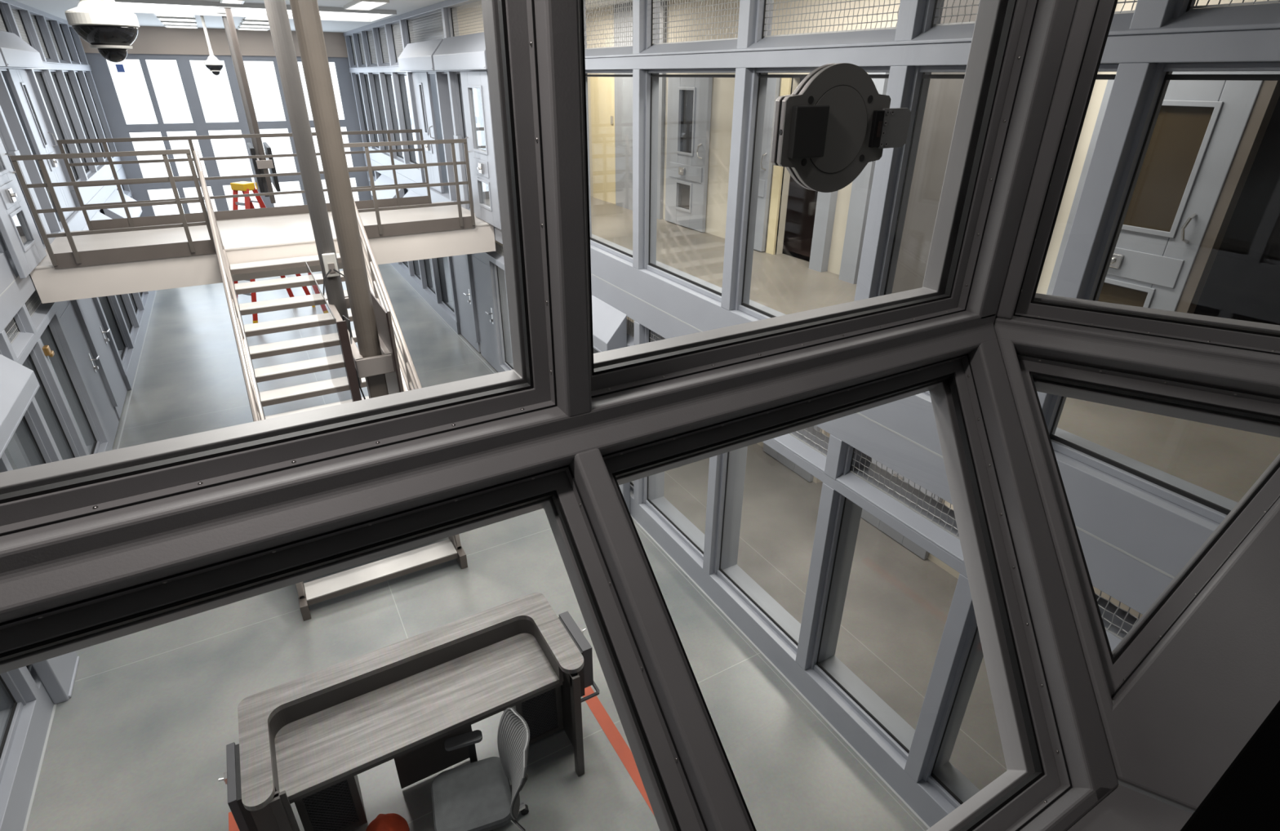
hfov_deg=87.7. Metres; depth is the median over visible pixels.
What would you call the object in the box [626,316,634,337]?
mesh screen
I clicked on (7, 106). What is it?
trim
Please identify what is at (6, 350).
trim
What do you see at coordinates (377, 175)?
trim
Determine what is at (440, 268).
trim
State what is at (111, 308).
trim
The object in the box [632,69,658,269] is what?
trim
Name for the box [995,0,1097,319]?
trim
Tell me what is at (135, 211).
hood
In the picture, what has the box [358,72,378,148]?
trim
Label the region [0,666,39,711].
trim
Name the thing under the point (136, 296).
trim
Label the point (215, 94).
window
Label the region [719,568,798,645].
trim
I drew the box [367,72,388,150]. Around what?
trim
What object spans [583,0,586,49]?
trim
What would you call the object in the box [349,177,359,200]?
window
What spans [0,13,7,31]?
mesh screen
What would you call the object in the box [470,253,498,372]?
door
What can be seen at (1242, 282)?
cell
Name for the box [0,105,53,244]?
trim
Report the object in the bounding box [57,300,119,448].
door
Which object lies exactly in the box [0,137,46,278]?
door
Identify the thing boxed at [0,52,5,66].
hood
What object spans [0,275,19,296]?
trim
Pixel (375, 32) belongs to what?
trim
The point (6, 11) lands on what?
trim
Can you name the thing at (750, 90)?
trim
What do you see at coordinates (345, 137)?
window
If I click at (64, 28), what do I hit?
trim
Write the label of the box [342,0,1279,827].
wall
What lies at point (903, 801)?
baseboard
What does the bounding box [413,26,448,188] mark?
wall
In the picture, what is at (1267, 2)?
mesh screen
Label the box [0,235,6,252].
trim
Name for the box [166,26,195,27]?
diffuser
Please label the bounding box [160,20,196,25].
ceiling light
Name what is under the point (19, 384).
hood
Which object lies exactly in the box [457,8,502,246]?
wall
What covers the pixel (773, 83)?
door
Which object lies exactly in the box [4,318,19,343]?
mesh screen
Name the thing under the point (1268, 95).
door frame
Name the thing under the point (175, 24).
diffuser
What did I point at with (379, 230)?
guard rail
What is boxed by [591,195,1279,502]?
floor
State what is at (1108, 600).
mesh screen
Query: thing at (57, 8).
ceiling
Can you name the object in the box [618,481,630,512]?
trim
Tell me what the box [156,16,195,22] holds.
ceiling light
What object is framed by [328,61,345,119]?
window
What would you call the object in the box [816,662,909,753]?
window
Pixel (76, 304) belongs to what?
trim
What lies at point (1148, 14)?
trim
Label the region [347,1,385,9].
diffuser
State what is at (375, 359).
column
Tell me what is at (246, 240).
footbridge
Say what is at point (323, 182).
window
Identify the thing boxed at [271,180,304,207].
window
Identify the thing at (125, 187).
trim
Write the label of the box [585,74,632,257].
window
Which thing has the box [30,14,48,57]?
mesh screen
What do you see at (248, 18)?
diffuser
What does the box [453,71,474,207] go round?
trim
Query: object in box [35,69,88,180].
trim
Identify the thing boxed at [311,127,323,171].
window
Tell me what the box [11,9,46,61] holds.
trim
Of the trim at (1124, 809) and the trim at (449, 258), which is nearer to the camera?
the trim at (1124, 809)
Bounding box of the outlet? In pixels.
[328,262,336,272]
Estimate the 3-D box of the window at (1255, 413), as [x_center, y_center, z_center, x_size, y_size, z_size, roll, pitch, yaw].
[1.388,0.244,2.057,0.896,0.722,0.751,-14,30,-27]
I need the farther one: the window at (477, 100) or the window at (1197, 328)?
the window at (477, 100)
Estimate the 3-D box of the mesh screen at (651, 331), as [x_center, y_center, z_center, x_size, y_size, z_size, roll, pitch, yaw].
[0.415,-0.578,6.360,0.011,0.265,1.302,-14,30,-27]
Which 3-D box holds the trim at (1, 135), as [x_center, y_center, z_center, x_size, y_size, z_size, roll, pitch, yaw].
[-7.809,-3.152,8.244,0.203,2.040,0.167,-14,30,-27]
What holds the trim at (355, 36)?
attached to the wall at (1162, 527)
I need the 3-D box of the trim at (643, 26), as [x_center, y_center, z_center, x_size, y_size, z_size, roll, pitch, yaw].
[0.055,-3.444,5.614,0.203,0.740,0.167,-14,30,-27]
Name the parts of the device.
plate, plate, hinge plate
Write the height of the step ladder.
2.774 m
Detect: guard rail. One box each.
[9,149,216,269]
[57,128,431,231]
[343,138,475,238]
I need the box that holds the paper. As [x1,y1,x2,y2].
[115,64,124,71]
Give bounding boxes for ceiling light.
[153,13,195,17]
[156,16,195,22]
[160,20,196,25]
[164,24,197,28]
[219,0,244,4]
[237,26,269,31]
[239,22,269,27]
[241,18,268,24]
[244,17,267,20]
[342,0,389,10]
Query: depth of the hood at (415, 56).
10.96 m
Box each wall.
[0,0,155,830]
[1,26,417,170]
[84,53,371,217]
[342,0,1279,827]
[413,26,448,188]
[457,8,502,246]
[586,0,1275,618]
[782,77,817,262]
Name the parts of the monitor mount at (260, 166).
ceiling plate, post, post, support frame, post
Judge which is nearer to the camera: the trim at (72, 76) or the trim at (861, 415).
the trim at (861, 415)
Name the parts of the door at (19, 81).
pull handle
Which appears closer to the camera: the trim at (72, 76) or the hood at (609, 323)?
the hood at (609, 323)
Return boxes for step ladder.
[230,181,315,323]
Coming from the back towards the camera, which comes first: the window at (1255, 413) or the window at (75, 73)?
the window at (75, 73)
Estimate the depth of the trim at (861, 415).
3.96 m
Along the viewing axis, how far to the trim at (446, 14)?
9.98 m
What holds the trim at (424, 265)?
attached to the wall at (1162, 527)
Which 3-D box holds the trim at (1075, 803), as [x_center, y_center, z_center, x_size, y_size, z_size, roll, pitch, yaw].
[-0.514,1.307,0.821,3.832,0.151,0.137,-14,30,-27]
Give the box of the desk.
[218,592,599,830]
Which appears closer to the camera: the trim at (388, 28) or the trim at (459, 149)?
the trim at (459, 149)
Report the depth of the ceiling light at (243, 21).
13.35 m
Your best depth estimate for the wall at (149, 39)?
15.94 m
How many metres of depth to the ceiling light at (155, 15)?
12.01 m
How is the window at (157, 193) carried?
in the wall at (118, 128)
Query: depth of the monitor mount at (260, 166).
11.90 m
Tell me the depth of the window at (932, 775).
4.61 m
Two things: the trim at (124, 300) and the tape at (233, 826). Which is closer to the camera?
the tape at (233, 826)
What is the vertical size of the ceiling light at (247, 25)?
0.045 m
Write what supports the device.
attached to the window at (1002, 28)
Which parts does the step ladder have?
rail, rail, rail, rail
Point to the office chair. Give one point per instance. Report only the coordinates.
(477, 795)
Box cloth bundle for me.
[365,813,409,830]
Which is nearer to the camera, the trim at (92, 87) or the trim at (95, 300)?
the trim at (95, 300)
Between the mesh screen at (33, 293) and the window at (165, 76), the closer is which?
the mesh screen at (33, 293)
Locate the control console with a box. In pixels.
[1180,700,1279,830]
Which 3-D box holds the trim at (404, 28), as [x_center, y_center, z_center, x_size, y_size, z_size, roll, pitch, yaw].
[-4.276,-6.870,12.318,0.203,0.740,0.167,-14,30,-27]
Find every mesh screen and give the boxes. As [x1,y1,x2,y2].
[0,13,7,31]
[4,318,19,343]
[11,8,30,44]
[24,289,41,316]
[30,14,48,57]
[45,19,62,59]
[58,23,71,60]
[350,35,356,64]
[358,33,365,64]
[367,30,377,63]
[378,26,389,62]
[391,22,403,62]
[407,10,444,43]
[451,0,484,35]
[494,241,503,257]
[583,0,632,49]
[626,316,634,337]
[649,330,665,342]
[652,0,739,44]
[763,0,900,37]
[789,426,829,457]
[850,448,959,539]
[933,0,1137,26]
[1094,590,1140,639]
[1189,0,1279,8]
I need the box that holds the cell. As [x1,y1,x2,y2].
[1193,96,1279,324]
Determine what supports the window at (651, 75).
in the wall at (1162, 527)
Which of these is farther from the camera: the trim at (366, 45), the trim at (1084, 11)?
the trim at (366, 45)
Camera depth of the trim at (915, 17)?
3.47 m
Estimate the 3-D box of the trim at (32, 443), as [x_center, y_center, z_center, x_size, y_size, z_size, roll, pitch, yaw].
[-6.339,0.379,6.982,0.348,1.800,0.167,-14,30,-27]
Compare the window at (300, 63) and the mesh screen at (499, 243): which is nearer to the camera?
the mesh screen at (499, 243)
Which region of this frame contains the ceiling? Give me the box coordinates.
[13,0,631,34]
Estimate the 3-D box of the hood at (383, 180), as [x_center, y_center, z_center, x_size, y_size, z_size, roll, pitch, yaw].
[-6.047,-5.355,15.900,0.346,0.498,2.400,-14,30,-27]
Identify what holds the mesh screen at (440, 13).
attached to the wall at (1162, 527)
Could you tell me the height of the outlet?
0.080 m
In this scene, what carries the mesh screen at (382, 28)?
attached to the wall at (1162, 527)
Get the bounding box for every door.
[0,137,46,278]
[4,68,75,219]
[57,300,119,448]
[78,297,127,419]
[411,71,444,193]
[451,254,480,352]
[459,71,501,230]
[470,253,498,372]
[665,77,712,231]
[753,77,780,251]
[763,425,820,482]
[861,457,942,559]
[1046,80,1263,311]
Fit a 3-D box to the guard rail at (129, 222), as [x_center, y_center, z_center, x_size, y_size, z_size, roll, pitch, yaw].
[-5.686,-3.669,10.210,4.794,1.184,0.058,-14,30,-27]
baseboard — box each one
[22,290,156,830]
[389,263,929,828]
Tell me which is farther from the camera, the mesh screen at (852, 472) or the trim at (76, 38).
the trim at (76, 38)
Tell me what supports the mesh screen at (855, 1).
attached to the wall at (1162, 527)
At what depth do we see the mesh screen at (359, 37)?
16.14 m
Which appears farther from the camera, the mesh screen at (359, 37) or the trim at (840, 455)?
the mesh screen at (359, 37)
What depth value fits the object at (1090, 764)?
1.76 m
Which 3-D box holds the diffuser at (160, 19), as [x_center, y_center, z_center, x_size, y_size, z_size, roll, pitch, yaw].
[-8.931,-7.648,12.865,0.560,0.015,0.690,-14,30,-27]
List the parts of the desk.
panel, panel, leg, door, door frame, modesty panel, door frame, door, panel, leg, grab handle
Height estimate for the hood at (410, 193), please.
0.498 m
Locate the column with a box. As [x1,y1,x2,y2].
[263,0,404,404]
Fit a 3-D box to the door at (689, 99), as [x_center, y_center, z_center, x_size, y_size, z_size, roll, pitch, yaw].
[0.635,-3.700,9.441,0.125,2.000,1.000,-14,30,-27]
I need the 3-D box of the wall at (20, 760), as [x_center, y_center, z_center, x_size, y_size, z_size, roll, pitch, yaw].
[-7.222,-1.822,7.619,0.352,5.680,21.600,-14,30,-27]
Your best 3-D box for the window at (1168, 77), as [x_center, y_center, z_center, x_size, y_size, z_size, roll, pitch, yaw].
[2.392,-0.408,2.619,0.027,1.720,1.160,-14,30,-27]
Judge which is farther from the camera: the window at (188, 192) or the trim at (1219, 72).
the window at (188, 192)
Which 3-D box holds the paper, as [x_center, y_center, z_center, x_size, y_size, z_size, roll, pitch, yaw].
[-12.008,-8.021,15.405,0.140,0.160,0.012,-14,30,-27]
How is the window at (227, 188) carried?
in the wall at (118, 128)
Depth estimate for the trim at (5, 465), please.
5.80 m
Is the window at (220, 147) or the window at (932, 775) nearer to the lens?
the window at (932, 775)
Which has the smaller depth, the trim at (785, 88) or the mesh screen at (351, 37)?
the trim at (785, 88)
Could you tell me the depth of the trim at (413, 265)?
16.47 m
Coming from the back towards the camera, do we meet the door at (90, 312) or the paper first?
the paper
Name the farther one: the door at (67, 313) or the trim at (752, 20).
the door at (67, 313)
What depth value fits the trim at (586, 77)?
7.30 m
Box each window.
[0,0,556,536]
[0,465,707,830]
[0,702,17,758]
[63,71,97,162]
[75,0,396,22]
[75,72,104,158]
[91,440,97,453]
[105,58,158,124]
[128,131,173,177]
[144,58,194,124]
[146,187,185,216]
[165,130,208,177]
[182,186,217,213]
[188,59,239,123]
[207,128,250,176]
[222,184,260,210]
[243,60,286,122]
[258,128,297,173]
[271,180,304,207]
[297,61,313,120]
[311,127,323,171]
[320,178,329,203]
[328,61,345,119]
[340,126,353,167]
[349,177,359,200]
[398,74,417,164]
[578,0,1038,398]
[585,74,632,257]
[601,353,1072,830]
[647,498,703,554]
[648,74,735,296]
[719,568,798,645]
[741,74,888,317]
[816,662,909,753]
[921,74,1115,79]
[930,773,963,804]
[1013,0,1279,355]
[1016,353,1279,697]
[1049,74,1279,515]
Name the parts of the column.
post, post, panel, support frame, post, panel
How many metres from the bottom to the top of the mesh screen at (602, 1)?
0.655 m
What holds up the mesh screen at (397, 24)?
attached to the wall at (1162, 527)
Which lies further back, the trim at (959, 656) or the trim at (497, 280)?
the trim at (497, 280)
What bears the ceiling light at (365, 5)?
attached to the ceiling
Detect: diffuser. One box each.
[159,17,194,21]
[164,22,195,25]
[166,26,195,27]
[222,0,241,3]
[240,28,266,30]
[241,25,269,27]
[244,21,268,23]
[247,17,267,19]
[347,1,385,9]
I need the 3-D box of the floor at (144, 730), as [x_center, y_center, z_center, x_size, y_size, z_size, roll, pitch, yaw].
[-4.549,0.355,9.745,11.240,0.100,23.300,-14,30,-27]
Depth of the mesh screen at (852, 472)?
4.34 m
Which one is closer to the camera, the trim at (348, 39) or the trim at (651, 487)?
the trim at (651, 487)
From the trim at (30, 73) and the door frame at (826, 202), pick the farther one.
the trim at (30, 73)
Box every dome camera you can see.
[64,0,139,62]
[200,15,223,75]
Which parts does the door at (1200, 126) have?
vision panel, vision panel, pull handle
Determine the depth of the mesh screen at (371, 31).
15.14 m
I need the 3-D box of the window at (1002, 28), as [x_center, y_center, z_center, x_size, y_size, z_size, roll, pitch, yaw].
[0.421,-0.844,1.553,1.344,1.417,0.142,-14,30,-27]
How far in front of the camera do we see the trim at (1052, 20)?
1.88 m
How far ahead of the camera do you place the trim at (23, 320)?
7.21 m
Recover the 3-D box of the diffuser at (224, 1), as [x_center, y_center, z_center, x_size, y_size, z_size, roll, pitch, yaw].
[-5.877,-5.976,9.603,0.240,0.015,0.540,-14,30,-27]
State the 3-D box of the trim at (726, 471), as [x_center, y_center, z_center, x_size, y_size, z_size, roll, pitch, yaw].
[0.818,0.731,6.369,0.348,1.800,0.167,-14,30,-27]
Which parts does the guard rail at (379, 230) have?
post, rail, rail, rail, rail, toe plate, post, post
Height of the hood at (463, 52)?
0.437 m
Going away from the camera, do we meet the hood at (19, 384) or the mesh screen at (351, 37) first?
the hood at (19, 384)
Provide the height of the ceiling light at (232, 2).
0.045 m
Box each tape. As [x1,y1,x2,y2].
[228,811,239,830]
[582,685,654,815]
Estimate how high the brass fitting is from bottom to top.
0.130 m
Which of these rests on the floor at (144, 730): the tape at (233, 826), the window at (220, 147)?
the tape at (233, 826)
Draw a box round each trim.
[0,3,22,39]
[0,69,62,243]
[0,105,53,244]
[0,130,43,243]
[0,231,11,257]
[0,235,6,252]
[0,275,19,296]
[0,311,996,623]
[0,329,17,361]
[0,452,13,472]
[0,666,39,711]
[4,303,36,334]
[6,397,62,469]
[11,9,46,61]
[22,338,88,459]
[25,69,74,191]
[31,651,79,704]
[32,15,60,62]
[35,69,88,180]
[39,311,108,445]
[48,20,71,63]
[50,70,97,172]
[59,24,80,64]
[66,70,105,162]
[68,26,88,65]
[71,299,118,407]
[76,71,111,159]
[84,71,116,151]
[92,297,126,376]
[97,294,133,350]
[115,293,139,328]
[121,177,130,192]
[128,292,144,311]
[344,35,356,67]
[351,33,365,66]
[351,72,369,142]
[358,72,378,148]
[360,31,374,66]
[365,165,374,177]
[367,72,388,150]
[371,27,387,66]
[374,170,381,180]
[378,72,401,157]
[384,24,399,65]
[391,72,414,164]
[399,19,414,49]
[406,71,423,170]
[407,260,420,275]
[417,258,434,288]
[431,256,453,303]
[435,71,460,200]
[440,7,459,38]
[447,71,469,208]
[447,256,459,322]
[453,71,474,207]
[465,253,479,342]
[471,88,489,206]
[487,259,512,364]
[533,0,591,417]
[568,448,750,830]
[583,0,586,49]
[585,73,591,237]
[591,273,1174,578]
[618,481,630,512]
[632,0,660,53]
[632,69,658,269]
[633,471,664,504]
[634,320,664,345]
[702,445,747,574]
[720,67,768,310]
[737,0,773,48]
[765,77,793,254]
[795,482,862,670]
[824,434,871,479]
[838,72,889,284]
[853,66,931,301]
[894,0,944,40]
[904,573,983,782]
[965,0,1076,319]
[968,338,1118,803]
[993,315,1279,397]
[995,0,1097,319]
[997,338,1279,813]
[1018,786,1111,830]
[1036,62,1172,435]
[1066,785,1192,830]
[1128,0,1195,35]
[1172,71,1279,74]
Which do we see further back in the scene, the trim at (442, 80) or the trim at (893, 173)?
the trim at (442, 80)
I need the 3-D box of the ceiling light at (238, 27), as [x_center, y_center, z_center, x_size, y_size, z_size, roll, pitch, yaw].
[-8.946,-8.954,15.426,0.620,0.045,0.750,-14,30,-27]
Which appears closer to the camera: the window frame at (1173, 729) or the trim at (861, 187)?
the window frame at (1173, 729)
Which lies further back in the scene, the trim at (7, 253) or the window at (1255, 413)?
the trim at (7, 253)
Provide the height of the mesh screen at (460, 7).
0.655 m
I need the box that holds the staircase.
[192,151,467,621]
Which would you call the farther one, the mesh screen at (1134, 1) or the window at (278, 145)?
the window at (278, 145)
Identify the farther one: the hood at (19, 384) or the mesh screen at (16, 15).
the mesh screen at (16, 15)
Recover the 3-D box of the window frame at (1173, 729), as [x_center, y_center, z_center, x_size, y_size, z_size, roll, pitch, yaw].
[1.974,0.559,1.505,2.498,0.875,0.968,15,30,27]
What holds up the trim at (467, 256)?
attached to the wall at (1162, 527)
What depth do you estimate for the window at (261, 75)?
16.92 m
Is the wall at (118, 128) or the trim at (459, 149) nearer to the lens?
the trim at (459, 149)
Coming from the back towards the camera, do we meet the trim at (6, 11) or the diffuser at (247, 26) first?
the diffuser at (247, 26)
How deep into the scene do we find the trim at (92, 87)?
15.21 m
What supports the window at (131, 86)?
in the wall at (118, 128)
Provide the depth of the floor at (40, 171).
12.94 m
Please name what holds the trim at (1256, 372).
attached to the wall
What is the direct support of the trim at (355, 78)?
attached to the wall at (1162, 527)
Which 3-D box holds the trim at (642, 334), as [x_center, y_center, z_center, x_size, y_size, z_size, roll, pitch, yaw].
[0.115,-0.846,6.949,0.348,0.320,0.167,-14,30,-27]
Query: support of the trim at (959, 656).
attached to the wall at (1162, 527)
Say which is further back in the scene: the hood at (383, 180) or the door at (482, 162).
the hood at (383, 180)
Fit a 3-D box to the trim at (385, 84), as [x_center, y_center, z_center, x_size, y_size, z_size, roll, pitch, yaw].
[-5.604,-6.721,14.970,0.203,1.740,0.167,-14,30,-27]
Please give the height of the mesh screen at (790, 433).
0.265 m
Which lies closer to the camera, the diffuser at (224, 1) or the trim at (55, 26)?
the diffuser at (224, 1)
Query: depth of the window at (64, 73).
13.20 m
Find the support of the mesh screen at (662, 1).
attached to the wall at (1162, 527)
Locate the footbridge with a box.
[30,201,495,303]
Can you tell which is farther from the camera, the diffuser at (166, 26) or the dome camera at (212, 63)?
the diffuser at (166, 26)
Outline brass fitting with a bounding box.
[42,345,54,356]
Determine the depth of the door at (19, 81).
9.80 m
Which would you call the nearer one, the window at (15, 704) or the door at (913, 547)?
the window at (15, 704)
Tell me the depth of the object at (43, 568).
1.31 m
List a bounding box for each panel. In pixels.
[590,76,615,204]
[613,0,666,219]
[891,0,979,293]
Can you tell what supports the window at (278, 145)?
in the wall at (118, 128)
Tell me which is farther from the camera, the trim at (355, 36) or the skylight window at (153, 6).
the trim at (355, 36)
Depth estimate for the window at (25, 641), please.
1.34 m
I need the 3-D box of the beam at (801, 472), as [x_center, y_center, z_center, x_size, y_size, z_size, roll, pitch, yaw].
[1.970,-0.208,8.584,0.125,2.000,0.950,-14,30,-27]
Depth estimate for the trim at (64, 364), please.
8.56 m
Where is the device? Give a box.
[770,62,911,192]
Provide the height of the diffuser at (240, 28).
0.015 m
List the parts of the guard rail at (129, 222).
post, post, post, rail, rail, rail, rail, toe plate, post, post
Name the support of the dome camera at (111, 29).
hanging from the ceiling
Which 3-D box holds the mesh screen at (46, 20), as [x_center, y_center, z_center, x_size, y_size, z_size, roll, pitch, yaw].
[-10.903,-6.950,12.304,0.008,0.655,1.232,-14,30,-27]
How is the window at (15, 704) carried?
in the wall at (20, 760)
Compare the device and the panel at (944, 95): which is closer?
the device
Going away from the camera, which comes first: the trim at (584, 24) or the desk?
the desk
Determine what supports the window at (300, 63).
in the wall at (118, 128)
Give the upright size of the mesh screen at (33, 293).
0.265 m
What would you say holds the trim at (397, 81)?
attached to the wall at (1162, 527)
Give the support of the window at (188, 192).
in the wall at (118, 128)
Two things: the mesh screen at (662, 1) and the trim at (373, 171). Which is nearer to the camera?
the mesh screen at (662, 1)
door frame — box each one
[808,190,838,272]
[1175,80,1279,313]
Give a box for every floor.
[4,263,1119,830]
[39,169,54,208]
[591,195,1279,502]
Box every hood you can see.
[0,30,44,67]
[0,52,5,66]
[0,354,39,458]
[82,211,111,230]
[102,189,142,218]
[370,173,404,199]
[397,38,443,71]
[403,190,432,203]
[432,31,487,70]
[591,294,626,352]
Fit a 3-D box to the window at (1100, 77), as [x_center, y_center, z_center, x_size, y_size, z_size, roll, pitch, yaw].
[1.779,-0.893,3.569,0.027,1.720,1.060,-14,30,-27]
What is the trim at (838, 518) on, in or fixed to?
attached to the wall at (1162, 527)
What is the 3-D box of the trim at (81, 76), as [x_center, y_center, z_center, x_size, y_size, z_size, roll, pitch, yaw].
[-11.822,-6.462,14.389,0.203,1.740,0.167,-14,30,-27]
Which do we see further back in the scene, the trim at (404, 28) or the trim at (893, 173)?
the trim at (404, 28)
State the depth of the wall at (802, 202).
8.92 m
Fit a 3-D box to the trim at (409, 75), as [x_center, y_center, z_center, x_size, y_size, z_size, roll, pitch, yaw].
[-4.282,-5.676,12.924,0.203,1.740,0.167,-14,30,-27]
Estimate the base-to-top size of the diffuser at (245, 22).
0.015 m
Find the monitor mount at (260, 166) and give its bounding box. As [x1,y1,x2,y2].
[216,6,280,203]
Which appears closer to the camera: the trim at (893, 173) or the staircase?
the trim at (893, 173)
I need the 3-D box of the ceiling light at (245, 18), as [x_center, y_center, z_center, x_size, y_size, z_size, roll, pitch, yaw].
[-7.052,-7.455,12.493,0.620,0.045,0.750,-14,30,-27]
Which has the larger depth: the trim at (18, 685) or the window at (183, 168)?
the window at (183, 168)
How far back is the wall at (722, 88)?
7.66 m
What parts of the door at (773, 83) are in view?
pull handle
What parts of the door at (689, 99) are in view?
vision panel, vision panel, pull handle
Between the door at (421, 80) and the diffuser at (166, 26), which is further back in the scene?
the diffuser at (166, 26)
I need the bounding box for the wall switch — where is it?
[610,115,613,124]
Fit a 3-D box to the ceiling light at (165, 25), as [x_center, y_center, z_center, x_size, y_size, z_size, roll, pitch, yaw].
[-10.177,-8.639,14.792,0.620,0.045,0.750,-14,30,-27]
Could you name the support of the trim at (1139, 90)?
attached to the wall at (1162, 527)
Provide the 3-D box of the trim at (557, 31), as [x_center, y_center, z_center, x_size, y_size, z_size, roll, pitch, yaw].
[-0.177,-0.672,1.223,0.064,1.430,0.195,-14,30,-27]
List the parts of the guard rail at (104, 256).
post, post, rail, rail, rail, rail, toe plate, post, post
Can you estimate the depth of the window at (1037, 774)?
1.77 m
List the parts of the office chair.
armrest, seat, arm post, backrest, tilt lever, arm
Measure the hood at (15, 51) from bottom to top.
0.437 m
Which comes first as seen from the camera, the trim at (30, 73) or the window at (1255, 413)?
the window at (1255, 413)
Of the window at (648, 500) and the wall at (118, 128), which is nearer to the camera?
the window at (648, 500)
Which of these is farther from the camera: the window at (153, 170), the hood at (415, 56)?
the window at (153, 170)
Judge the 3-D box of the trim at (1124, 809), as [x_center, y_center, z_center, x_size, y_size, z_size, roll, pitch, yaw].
[0.603,1.438,0.498,5.612,0.050,2.268,-3,27,-7]
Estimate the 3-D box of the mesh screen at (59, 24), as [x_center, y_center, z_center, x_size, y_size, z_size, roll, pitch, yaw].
[-11.539,-7.453,13.288,0.008,0.655,1.082,-14,30,-27]
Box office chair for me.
[431,707,529,830]
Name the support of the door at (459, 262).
in the wall at (1162, 527)
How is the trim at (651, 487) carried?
attached to the wall at (1162, 527)
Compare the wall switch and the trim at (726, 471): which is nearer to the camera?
the trim at (726, 471)
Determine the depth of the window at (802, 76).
4.49 m
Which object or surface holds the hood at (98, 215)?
attached to the wall at (20, 760)
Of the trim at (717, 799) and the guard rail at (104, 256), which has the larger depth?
the guard rail at (104, 256)
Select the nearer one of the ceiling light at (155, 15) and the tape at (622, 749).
the tape at (622, 749)
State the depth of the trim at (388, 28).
13.28 m
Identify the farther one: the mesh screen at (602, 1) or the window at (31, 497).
the mesh screen at (602, 1)

